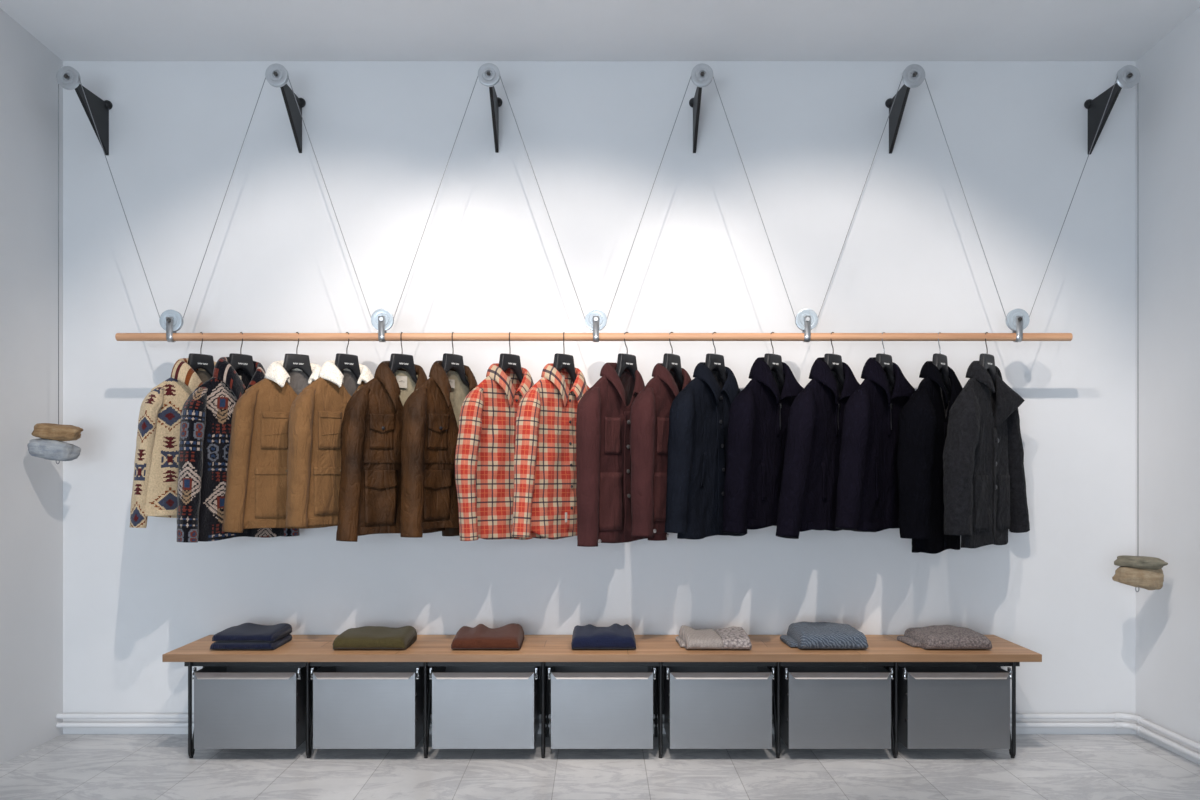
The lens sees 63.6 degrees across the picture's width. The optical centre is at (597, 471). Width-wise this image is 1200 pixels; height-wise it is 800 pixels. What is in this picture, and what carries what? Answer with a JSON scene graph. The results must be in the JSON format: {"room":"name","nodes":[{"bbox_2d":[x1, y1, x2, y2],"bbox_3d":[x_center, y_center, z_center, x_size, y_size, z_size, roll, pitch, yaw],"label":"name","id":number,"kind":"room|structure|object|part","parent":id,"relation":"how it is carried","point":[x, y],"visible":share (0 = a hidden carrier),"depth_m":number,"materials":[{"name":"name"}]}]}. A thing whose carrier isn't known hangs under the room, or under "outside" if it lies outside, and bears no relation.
{"room":"clothing store","nodes":[
{"label":"clothing store","id":0,"kind":"room"},
{"bbox_2d":[0,8,62,763],"bbox_3d":[-2.428,-0.528,1.100,0.100,3.385,6.400,0,0,0],"label":"wall","id":1,"kind":"structure","parent":0,"point":[31,487],"depth_m":4.04,"materials":[{"name":"paint"}]},
{"bbox_2d":[400,361,477,537],"bbox_3d":[-0.598,-0.101,3.992,0.142,0.717,0.552,0,0,36],"label":"jacket","id":2,"kind":"object","parent":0,"point":[431,412],"visible":0.56,"depth_m":3.86,"materials":[{"name":"brown fabric"}]},
{"bbox_2d":[63,61,1135,733],"bbox_3d":[0.005,-0.478,4.350,4.967,3.285,0.100,0,0,0],"label":"wall","id":3,"kind":"structure","parent":0,"point":[595,135],"depth_m":4.30,"materials":[{"name":"paint"}]},
{"bbox_2d":[56,66,112,154],"bbox_3d":[-2.180,-1.537,4.136,0.091,0.262,0.349,0,0,0],"label":"bracket","id":4,"kind":"object","parent":3,"relation":"attached to","point":[67,77],"visible":0.98,"depth_m":4.16,"materials":[{"name":"grey metal"}]},
{"bbox_3d":[-2.180,-1.520,4.164,0.014,0.228,0.272,0,0,0],"label":"bracket plate","id":5,"kind":"part","parent":4,"relation":"part of","materials":[{"name":"black metal"}]},
{"bbox_3d":[-2.176,-1.627,4.290,0.042,0.042,0.041,0,0,0],"label":"wall knob","id":6,"kind":"part","parent":4,"relation":"part of","materials":[{"name":"black metal"}]},
{"bbox_2d":[56,75,1138,591],"bbox_3d":[-0.002,-0.591,3.984,4.463,2.173,0.004,0,0,0],"label":"steel cable","id":7,"kind":"object","parent":4,"relation":"hanging from","point":[287,75],"visible":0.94,"depth_m":3.98,"materials":[{"name":"grey metal"}]},
{"bbox_2d":[27,438,80,460],"bbox_3d":[-2.237,-0.091,3.984,0.186,0.093,0.120,0,0,0],"label":"weight","id":8,"kind":"object","parent":7,"relation":"hanging from","point":[48,449],"visible":1,"depth_m":3.94,"materials":[{"name":"grey stone"}]},
{"bbox_2d":[32,423,82,440],"bbox_3d":[-2.217,-0.164,3.984,0.190,0.077,0.120,0,0,0],"label":"weight","id":9,"kind":"object","parent":8,"relation":"on","point":[50,431],"visible":0.99,"depth_m":3.93,"materials":[{"name":"brown stone"}]},
{"bbox_2d":[159,310,183,341],"bbox_3d":[-1.756,-0.601,3.984,0.091,0.133,0.052,0,0,0],"label":"pulley","id":10,"kind":"object","parent":7,"relation":"hanging from","point":[170,321],"visible":1,"depth_m":3.97,"materials":[{"name":"metal"}]},
{"bbox_2d":[115,333,1072,340],"bbox_3d":[-0.017,-0.556,3.984,3.928,0.033,0.033,0,0,0],"label":"clothes rod","id":11,"kind":"object","parent":10,"relation":"attached to","point":[119,336],"visible":1,"depth_m":3.97,"materials":[{"name":"brown wood"}]},
{"bbox_2d":[187,332,214,377],"bbox_3d":[-1.636,-0.446,3.985,0.044,0.262,0.316,0,0,40],"label":"clothes hanger","id":12,"kind":"object","parent":11,"relation":"hanging from","point":[195,361],"visible":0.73,"depth_m":3.98,"materials":[{"name":"black plastic"}]},
{"bbox_2d":[129,358,215,527],"bbox_3d":[-1.636,-0.125,3.984,0.142,0.693,0.540,0,0,44],"label":"jacket","id":13,"kind":"object","parent":12,"relation":"hanging from","point":[156,466],"visible":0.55,"depth_m":3.84,"materials":[{"name":"beige fabric"}]},
{"bbox_2d":[228,332,254,379],"bbox_3d":[-1.471,-0.446,3.985,0.043,0.262,0.316,0,0,36],"label":"clothes hanger","id":14,"kind":"object","parent":11,"relation":"hanging from","point":[243,361],"visible":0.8,"depth_m":3.98,"materials":[{"name":"black plastic"}]},
{"bbox_2d":[177,357,299,542],"bbox_3d":[-1.474,-0.100,3.984,0.141,0.752,0.550,0,0,36],"label":"jacket","id":15,"kind":"object","parent":14,"relation":"hanging from","point":[206,415],"visible":0.51,"depth_m":3.85,"materials":[{"name":"multicoloured fabric"}]},
{"bbox_2d":[283,332,311,377],"bbox_3d":[-1.240,-0.446,3.985,0.316,0.262,0.044,0,0,-37],"label":"clothes hanger","id":16,"kind":"object","parent":11,"relation":"hanging from","point":[291,361],"visible":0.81,"depth_m":3.98,"materials":[{"name":"black plastic"}]},
{"bbox_2d":[222,360,336,532],"bbox_3d":[-1.246,-0.111,3.980,0.578,0.703,0.143,0,0,-37],"label":"jacket","id":17,"kind":"object","parent":16,"relation":"hanging from","point":[256,484],"visible":0.5,"depth_m":3.88,"materials":[{"name":"beige fabric"}]},
{"bbox_2d":[335,332,360,380],"bbox_3d":[-1.035,-0.446,3.985,0.044,0.262,0.316,0,0,39],"label":"clothes hanger","id":18,"kind":"object","parent":11,"relation":"hanging from","point":[342,361],"visible":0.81,"depth_m":3.98,"materials":[{"name":"black plastic"}]},
{"bbox_2d":[286,360,373,527],"bbox_3d":[-1.035,-0.122,3.987,0.137,0.682,0.562,0,0,39],"label":"jacket","id":19,"kind":"object","parent":18,"relation":"hanging from","point":[316,415],"visible":0.46,"depth_m":3.85,"materials":[{"name":"beige fabric"}]},
{"bbox_2d":[389,332,416,383],"bbox_3d":[-0.808,-0.446,3.985,0.316,0.262,0.032,0,0,-44],"label":"clothes hanger","id":20,"kind":"object","parent":11,"relation":"hanging from","point":[397,361],"visible":0.78,"depth_m":3.98,"materials":[{"name":"black plastic"}]},
{"bbox_2d":[336,361,459,541],"bbox_3d":[-0.817,-0.093,3.985,0.147,0.735,0.576,0,0,44],"label":"jacket","id":21,"kind":"object","parent":20,"relation":"hanging from","point":[369,502],"visible":0.52,"depth_m":3.87,"materials":[{"name":"brown fabric"}]},
{"bbox_2d":[442,332,468,388],"bbox_3d":[-0.598,-0.446,3.984,0.027,0.262,0.316,0,0,36],"label":"clothes hanger","id":22,"kind":"object","parent":11,"relation":"hanging from","point":[449,361],"visible":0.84,"depth_m":3.98,"materials":[{"name":"black plastic"}]},
{"bbox_2d":[498,332,522,383],"bbox_3d":[-0.363,-0.446,3.985,0.029,0.262,0.316,0,0,41],"label":"clothes hanger","id":23,"kind":"object","parent":11,"relation":"hanging from","point":[506,361],"visible":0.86,"depth_m":3.98,"materials":[{"name":"black plastic"}]},
{"bbox_2d":[455,363,533,540],"bbox_3d":[-0.372,-0.084,3.985,0.142,0.730,0.547,0,0,41],"label":"jacket","id":24,"kind":"object","parent":23,"relation":"hanging from","point":[485,448],"visible":0.6,"depth_m":3.88,"materials":[{"name":"red fabric"}]},
{"bbox_2d":[553,332,575,383],"bbox_3d":[-0.141,-0.446,3.985,0.028,0.262,0.316,0,0,40],"label":"clothes hanger","id":25,"kind":"object","parent":11,"relation":"hanging from","point":[561,361],"visible":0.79,"depth_m":3.98,"materials":[{"name":"black plastic"}]},
{"bbox_2d":[512,363,588,539],"bbox_3d":[-0.159,-0.088,3.986,0.147,0.723,0.559,0,0,40],"label":"jacket","id":26,"kind":"object","parent":25,"relation":"hanging from","point":[545,472],"visible":0.61,"depth_m":3.88,"materials":[{"name":"red fabric"}]},
{"bbox_2d":[616,332,637,381],"bbox_3d":[0.120,-0.446,3.984,0.025,0.262,0.316,0,0,40],"label":"clothes hanger","id":27,"kind":"object","parent":11,"relation":"hanging from","point":[624,361],"visible":0.73,"depth_m":3.97,"materials":[{"name":"black plastic"}]},
{"bbox_2d":[576,362,668,546],"bbox_3d":[0.102,-0.079,3.965,0.147,0.741,0.529,0,0,40],"label":"jacket","id":28,"kind":"object","parent":27,"relation":"hanging from","point":[603,455],"visible":0.65,"depth_m":3.85,"materials":[{"name":"red fabric"}]},
{"bbox_2d":[663,332,683,386],"bbox_3d":[0.305,-0.446,3.984,0.025,0.262,0.316,0,0,37],"label":"clothes hanger","id":29,"kind":"object","parent":11,"relation":"hanging from","point":[670,361],"visible":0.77,"depth_m":3.98,"materials":[{"name":"black plastic"}]},
{"bbox_2d":[630,363,690,536],"bbox_3d":[0.303,-0.098,3.990,0.159,0.703,0.536,0,0,37],"label":"jacket","id":30,"kind":"object","parent":29,"relation":"hanging from","point":[650,409],"visible":0.54,"depth_m":3.80,"materials":[{"name":"red fabric"}]},
{"bbox_2d":[705,332,726,383],"bbox_3d":[0.482,-0.446,3.984,0.026,0.262,0.316,0,0,43],"label":"clothes hanger","id":31,"kind":"object","parent":11,"relation":"hanging from","point":[713,361],"visible":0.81,"depth_m":3.98,"materials":[{"name":"black plastic"}]},
{"bbox_2d":[664,362,746,539],"bbox_3d":[0.465,-0.092,3.982,0.146,0.724,0.570,0,0,44],"label":"jacket","id":32,"kind":"object","parent":31,"relation":"hanging from","point":[699,413],"visible":0.68,"depth_m":3.88,"materials":[{"name":"blue fabric"}]},
{"bbox_2d":[764,332,784,385],"bbox_3d":[0.721,-0.446,3.984,0.026,0.262,0.316,0,0,43],"label":"clothes hanger","id":33,"kind":"object","parent":11,"relation":"hanging from","point":[774,361],"visible":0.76,"depth_m":3.98,"materials":[{"name":"black plastic"}]},
{"bbox_2d":[722,357,803,533],"bbox_3d":[0.706,-0.116,3.967,0.153,0.718,0.585,0,0,44],"label":"jacket","id":34,"kind":"object","parent":33,"relation":"hanging from","point":[759,414],"visible":0.7,"depth_m":3.88,"materials":[{"name":"fabric"}]},
{"bbox_2d":[824,332,843,385],"bbox_3d":[0.968,-0.446,3.984,0.316,0.262,0.025,0,0,-43],"label":"clothes hanger","id":35,"kind":"object","parent":11,"relation":"hanging from","point":[834,361],"visible":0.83,"depth_m":3.98,"materials":[{"name":"black plastic"}]},
{"bbox_2d":[776,357,866,538],"bbox_3d":[0.937,-0.107,3.951,0.630,0.735,0.148,0,0,-43],"label":"jacket","id":36,"kind":"object","parent":35,"relation":"hanging from","point":[808,493],"visible":0.62,"depth_m":3.87,"materials":[{"name":"fabric"}]},
{"bbox_2d":[875,332,894,387],"bbox_3d":[1.178,-0.446,3.984,0.316,0.262,0.025,0,0,-45],"label":"clothes hanger","id":37,"kind":"object","parent":11,"relation":"hanging from","point":[885,360],"visible":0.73,"depth_m":3.99,"materials":[{"name":"black plastic"}]},
{"bbox_2d":[834,357,914,531],"bbox_3d":[1.154,-0.117,3.958,0.150,0.716,0.613,0,0,45],"label":"jacket","id":38,"kind":"object","parent":37,"relation":"hanging from","point":[867,485],"visible":0.75,"depth_m":3.88,"materials":[{"name":"fabric"}]},
{"bbox_2d":[932,332,950,391],"bbox_3d":[1.409,-0.446,3.984,0.025,0.262,0.316,0,0,42],"label":"clothes hanger","id":39,"kind":"object","parent":11,"relation":"hanging from","point":[939,360],"visible":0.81,"depth_m":3.99,"materials":[{"name":"black plastic"}]},
{"bbox_2d":[897,361,962,553],"bbox_3d":[1.396,-0.065,3.968,0.145,0.788,0.568,0,0,42],"label":"coat","id":40,"kind":"object","parent":39,"relation":"hanging from","point":[923,420],"visible":0.69,"depth_m":3.79,"materials":[{"name":"black fabric"}]},
{"bbox_2d":[979,332,995,388],"bbox_3d":[1.602,-0.446,3.984,0.316,0.262,0.025,0,0,-45],"label":"clothes hanger","id":41,"kind":"object","parent":11,"relation":"hanging from","point":[987,360],"visible":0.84,"depth_m":3.98,"materials":[{"name":"black plastic"}]},
{"bbox_2d":[943,361,1029,547],"bbox_3d":[1.614,-0.077,3.996,0.688,0.766,0.157,0,0,-45],"label":"coat","id":42,"kind":"object","parent":41,"relation":"hanging from","point":[984,482],"visible":0.98,"depth_m":3.91,"materials":[{"name":"grey fabric"}]},
{"bbox_2d":[371,309,393,341],"bbox_3d":[-0.887,-0.603,3.984,0.091,0.137,0.052,0,0,0],"label":"pulley","id":43,"kind":"object","parent":7,"relation":"hanging from","point":[382,320],"visible":1,"depth_m":3.97,"materials":[{"name":"metal"}]},
{"bbox_2d":[585,309,606,341],"bbox_3d":[-0.008,-0.603,3.984,0.091,0.137,0.052,0,0,0],"label":"pulley","id":44,"kind":"object","parent":7,"relation":"hanging from","point":[595,319],"visible":1,"depth_m":3.97,"materials":[{"name":"metal"}]},
{"bbox_2d":[795,309,817,341],"bbox_3d":[0.859,-0.603,3.984,0.091,0.137,0.052,0,0,0],"label":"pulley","id":45,"kind":"object","parent":7,"relation":"hanging from","point":[806,320],"visible":1,"depth_m":3.97,"materials":[{"name":"metal"}]},
{"bbox_2d":[1005,309,1029,341],"bbox_3d":[1.727,-0.603,3.984,0.091,0.137,0.052,0,0,0],"label":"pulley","id":46,"kind":"object","parent":7,"relation":"hanging from","point":[1017,320],"visible":1,"depth_m":3.97,"materials":[{"name":"metal"}]},
{"bbox_2d":[1112,566,1163,589],"bbox_3d":[2.222,0.435,3.984,0.208,0.101,0.120,0,0,0],"label":"weight","id":47,"kind":"object","parent":7,"relation":"hanging from","point":[1149,579],"visible":0.85,"depth_m":3.94,"materials":[{"name":"beige stone"}]},
{"bbox_2d":[1114,555,1167,569],"bbox_3d":[2.228,0.374,3.984,0.198,0.056,0.120,0,0,0],"label":"weight","id":48,"kind":"object","parent":47,"relation":"on","point":[1142,562],"visible":1,"depth_m":3.94,"materials":[{"name":"grey stone"}]},
{"bbox_2d":[265,63,305,152],"bbox_3d":[-1.322,-1.548,4.136,0.091,0.262,0.349,0,0,0],"label":"bracket","id":49,"kind":"object","parent":3,"relation":"attached to","point":[276,74],"visible":0.99,"depth_m":4.12,"materials":[{"name":"grey metal"}]},
{"bbox_3d":[-1.322,-1.531,4.164,0.014,0.228,0.272,0,0,0],"label":"bracket plate","id":50,"kind":"part","parent":49,"relation":"part of","materials":[{"name":"black metal"}]},
{"bbox_3d":[-1.318,-1.638,4.290,0.042,0.042,0.041,0,0,0],"label":"wall knob","id":51,"kind":"part","parent":49,"relation":"part of","materials":[{"name":"black metal"}]},
{"bbox_2d":[478,63,501,152],"bbox_3d":[-0.449,-1.550,4.136,0.091,0.262,0.349,0,0,0],"label":"bracket","id":52,"kind":"object","parent":3,"relation":"attached to","point":[488,73],"visible":1,"depth_m":4.05,"materials":[{"name":"grey metal"}]},
{"bbox_3d":[-0.449,-1.533,4.164,0.014,0.228,0.272,0,0,0],"label":"bracket plate","id":53,"kind":"part","parent":52,"relation":"part of","materials":[{"name":"black metal"}]},
{"bbox_3d":[-0.445,-1.640,4.290,0.042,0.042,0.041,0,0,0],"label":"wall knob","id":54,"kind":"part","parent":52,"relation":"part of","materials":[{"name":"black metal"}]},
{"bbox_2d":[57,722,1199,760],"bbox_3d":[-0.007,1.114,3.547,4.741,0.029,1.454,0,0,0],"label":"pipe","id":55,"kind":"object","parent":3,"relation":"attached to","point":[1138,728],"visible":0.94,"depth_m":4.25,"materials":[{"name":"white metal"}]},
{"bbox_2d":[57,713,1199,750],"bbox_3d":[-0.007,1.076,3.547,4.741,0.029,1.454,0,0,0],"label":"pipe","id":56,"kind":"object","parent":3,"relation":"attached to","point":[1116,716],"visible":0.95,"depth_m":4.25,"materials":[{"name":"white metal"}]},
{"bbox_2d":[689,63,712,152],"bbox_3d":[0.428,-1.548,4.136,0.091,0.262,0.349,0,0,0],"label":"bracket","id":57,"kind":"object","parent":3,"relation":"attached to","point":[701,74],"visible":1,"depth_m":3.99,"materials":[{"name":"grey metal"}]},
{"bbox_3d":[0.424,-1.638,4.290,0.042,0.042,0.041,0,0,0],"label":"wall knob","id":58,"kind":"part","parent":57,"relation":"part of","materials":[{"name":"black metal"}]},
{"bbox_3d":[0.428,-1.531,4.164,0.014,0.228,0.272,0,0,0],"label":"bracket plate","id":59,"kind":"part","parent":57,"relation":"part of","materials":[{"name":"black metal"}]},
{"bbox_2d":[885,64,924,153],"bbox_3d":[1.299,-1.545,4.136,0.091,0.262,0.349,0,0,0],"label":"bracket","id":60,"kind":"object","parent":3,"relation":"attached to","point":[913,75],"visible":1,"depth_m":4.13,"materials":[{"name":"grey metal"}]},
{"bbox_3d":[1.295,-1.636,4.290,0.042,0.042,0.041,0,0,0],"label":"wall knob","id":61,"kind":"part","parent":60,"relation":"part of","materials":[{"name":"black metal"}]},
{"bbox_3d":[1.299,-1.529,4.164,0.014,0.228,0.272,0,0,0],"label":"bracket plate","id":62,"kind":"part","parent":60,"relation":"part of","materials":[{"name":"black metal"}]},
{"bbox_2d":[1084,65,1139,154],"bbox_3d":[2.183,-1.541,4.136,0.091,0.262,0.349,0,0,0],"label":"bracket","id":63,"kind":"object","parent":3,"relation":"attached to","point":[1128,75],"visible":0.99,"depth_m":4.16,"materials":[{"name":"grey metal"}]},
{"bbox_3d":[2.179,-1.631,4.290,0.042,0.042,0.041,0,0,0],"label":"wall knob","id":64,"kind":"part","parent":63,"relation":"part of","materials":[{"name":"black metal"}]},
{"bbox_3d":[2.183,-1.524,4.164,0.014,0.228,0.272,0,0,0],"label":"bracket plate","id":65,"kind":"part","parent":63,"relation":"part of","materials":[{"name":"black metal"}]},
{"bbox_2d":[0,0,1199,60],"bbox_3d":[0.961,-2.021,1.100,6.878,0.400,6.600,0,0,0],"label":"ceiling","id":66,"kind":"structure","parent":0,"point":[73,30],"depth_m":4.03,"materials":[{"name":"paint"}]},
{"bbox_2d":[0,734,1199,799],"bbox_3d":[0.961,1.214,1.100,6.878,0.100,6.600,0,0,0],"label":"floor","id":67,"kind":"structure","parent":0,"point":[65,766],"depth_m":3.72,"materials":[{"name":"grey stone"}]},
{"bbox_2d":[162,635,1041,757],"bbox_3d":[0.017,0.943,4.055,3.476,0.443,0.466,0,0,0],"label":"bench","id":68,"kind":"object","parent":67,"relation":"on","point":[543,651],"visible":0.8,"depth_m":3.92,"materials":[{"name":"brown wood"}]},
{"bbox_2d":[210,623,291,649],"bbox_3d":[-1.438,0.679,4.024,0.258,0.083,0.269,0,0,0],"label":"sweater","id":69,"kind":"object","parent":68,"relation":"on","point":[245,635],"visible":1,"depth_m":3.92,"materials":[{"name":"blue fabric"}]},
{"bbox_2d":[192,666,315,748],"bbox_3d":[-1.419,0.952,4.046,0.433,0.321,0.364,0,0,0],"label":"storage bin","id":70,"kind":"object","parent":68,"relation":"hanging from","point":[236,707],"visible":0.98,"depth_m":3.89,"materials":[{"name":"metal"}]},
{"bbox_2d":[311,666,429,748],"bbox_3d":[-0.940,0.952,4.046,0.433,0.321,0.364,0,0,0],"label":"storage bin","id":71,"kind":"object","parent":68,"relation":"hanging from","point":[355,707],"visible":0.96,"depth_m":3.89,"materials":[{"name":"metal"}]},
{"bbox_2d":[332,626,416,648],"bbox_3d":[-0.924,0.686,4.024,0.298,0.070,0.268,0,0,0],"label":"sweater","id":72,"kind":"object","parent":68,"relation":"on","point":[366,637],"visible":1,"depth_m":3.91,"materials":[{"name":"green fabric"}]},
{"bbox_2d":[429,666,538,748],"bbox_3d":[-0.462,0.952,4.046,0.433,0.321,0.364,0,0,0],"label":"storage bin","id":73,"kind":"object","parent":68,"relation":"hanging from","point":[474,707],"visible":1,"depth_m":3.89,"materials":[{"name":"metal"}]},
{"bbox_2d":[451,623,523,648],"bbox_3d":[-0.455,0.680,4.025,0.279,0.080,0.269,0,0,0],"label":"sweater","id":74,"kind":"object","parent":68,"relation":"on","point":[509,636],"visible":1,"depth_m":3.92,"materials":[{"name":"brown fabric"}]},
{"bbox_3d":[0.017,0.927,4.253,3.360,0.273,0.005,0,0,0],"label":"panel","id":75,"kind":"part","parent":68,"relation":"part of","materials":[{"name":"grey metal"}]},
{"bbox_2d":[548,666,655,748],"bbox_3d":[0.016,0.952,4.046,0.433,0.321,0.364,0,0,0],"label":"storage bin","id":76,"kind":"object","parent":68,"relation":"hanging from","point":[593,707],"visible":0.98,"depth_m":3.89,"materials":[{"name":"metal"}]},
{"bbox_3d":[0.017,0.771,4.099,3.400,0.040,0.322,0,0,0],"label":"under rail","id":77,"kind":"part","parent":68,"relation":"part of","materials":[{"name":"metal"}]},
{"bbox_2d":[571,623,635,648],"bbox_3d":[0.023,0.681,4.024,0.263,0.079,0.268,0,0,0],"label":"sweater","id":78,"kind":"object","parent":68,"relation":"on","point":[615,636],"visible":1,"depth_m":3.91,"materials":[{"name":"blue fabric"}]},
{"bbox_2d":[675,625,751,648],"bbox_3d":[0.476,0.685,4.023,0.290,0.070,0.272,0,0,0],"label":"sweater","id":79,"kind":"object","parent":68,"relation":"on","point":[730,637],"visible":1,"depth_m":3.92,"materials":[{"name":"beige fabric"}]},
{"bbox_3d":[0.559,0.689,4.023,0.123,0.064,0.272,0,0,0],"label":"marled panel","id":80,"kind":"part","parent":79,"relation":"part of","materials":[{"name":"beige fabric"}]},
{"bbox_2d":[664,666,774,748],"bbox_3d":[0.494,0.952,4.046,0.433,0.321,0.364,0,0,0],"label":"storage bin","id":81,"kind":"object","parent":68,"relation":"hanging from","point":[706,707],"visible":0.99,"depth_m":3.89,"materials":[{"name":"metal"}]},
{"bbox_2d":[780,622,867,648],"bbox_3d":[0.935,0.676,4.024,0.311,0.090,0.268,0,0,0],"label":"sweater","id":82,"kind":"object","parent":68,"relation":"on","point":[801,635],"visible":1,"depth_m":3.91,"materials":[{"name":"fabric"}]},
{"bbox_2d":[774,666,892,748],"bbox_3d":[0.973,0.952,4.046,0.433,0.321,0.364,0,0,0],"label":"storage bin","id":83,"kind":"object","parent":68,"relation":"hanging from","point":[822,707],"visible":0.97,"depth_m":3.89,"materials":[{"name":"metal"}]},
{"bbox_2d":[897,625,991,648],"bbox_3d":[1.436,0.682,4.024,0.309,0.077,0.269,0,0,0],"label":"sweater","id":84,"kind":"object","parent":68,"relation":"on","point":[934,636],"visible":1,"depth_m":3.93,"materials":[{"name":"grey fabric"}]},
{"bbox_2d":[883,666,1011,748],"bbox_3d":[1.451,0.952,4.046,0.433,0.321,0.364,0,0,0],"label":"storage bin","id":85,"kind":"object","parent":68,"relation":"hanging from","point":[940,707],"visible":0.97,"depth_m":3.89,"materials":[{"name":"metal"}]},
{"bbox_2d":[1136,7,1199,764],"bbox_3d":[2.439,-0.528,3.550,0.100,3.385,1.500,0,0,0],"label":"wall","id":86,"kind":"structure","parent":0,"point":[1168,86],"depth_m":4.05,"materials":[{"name":"paint"}]}
]}

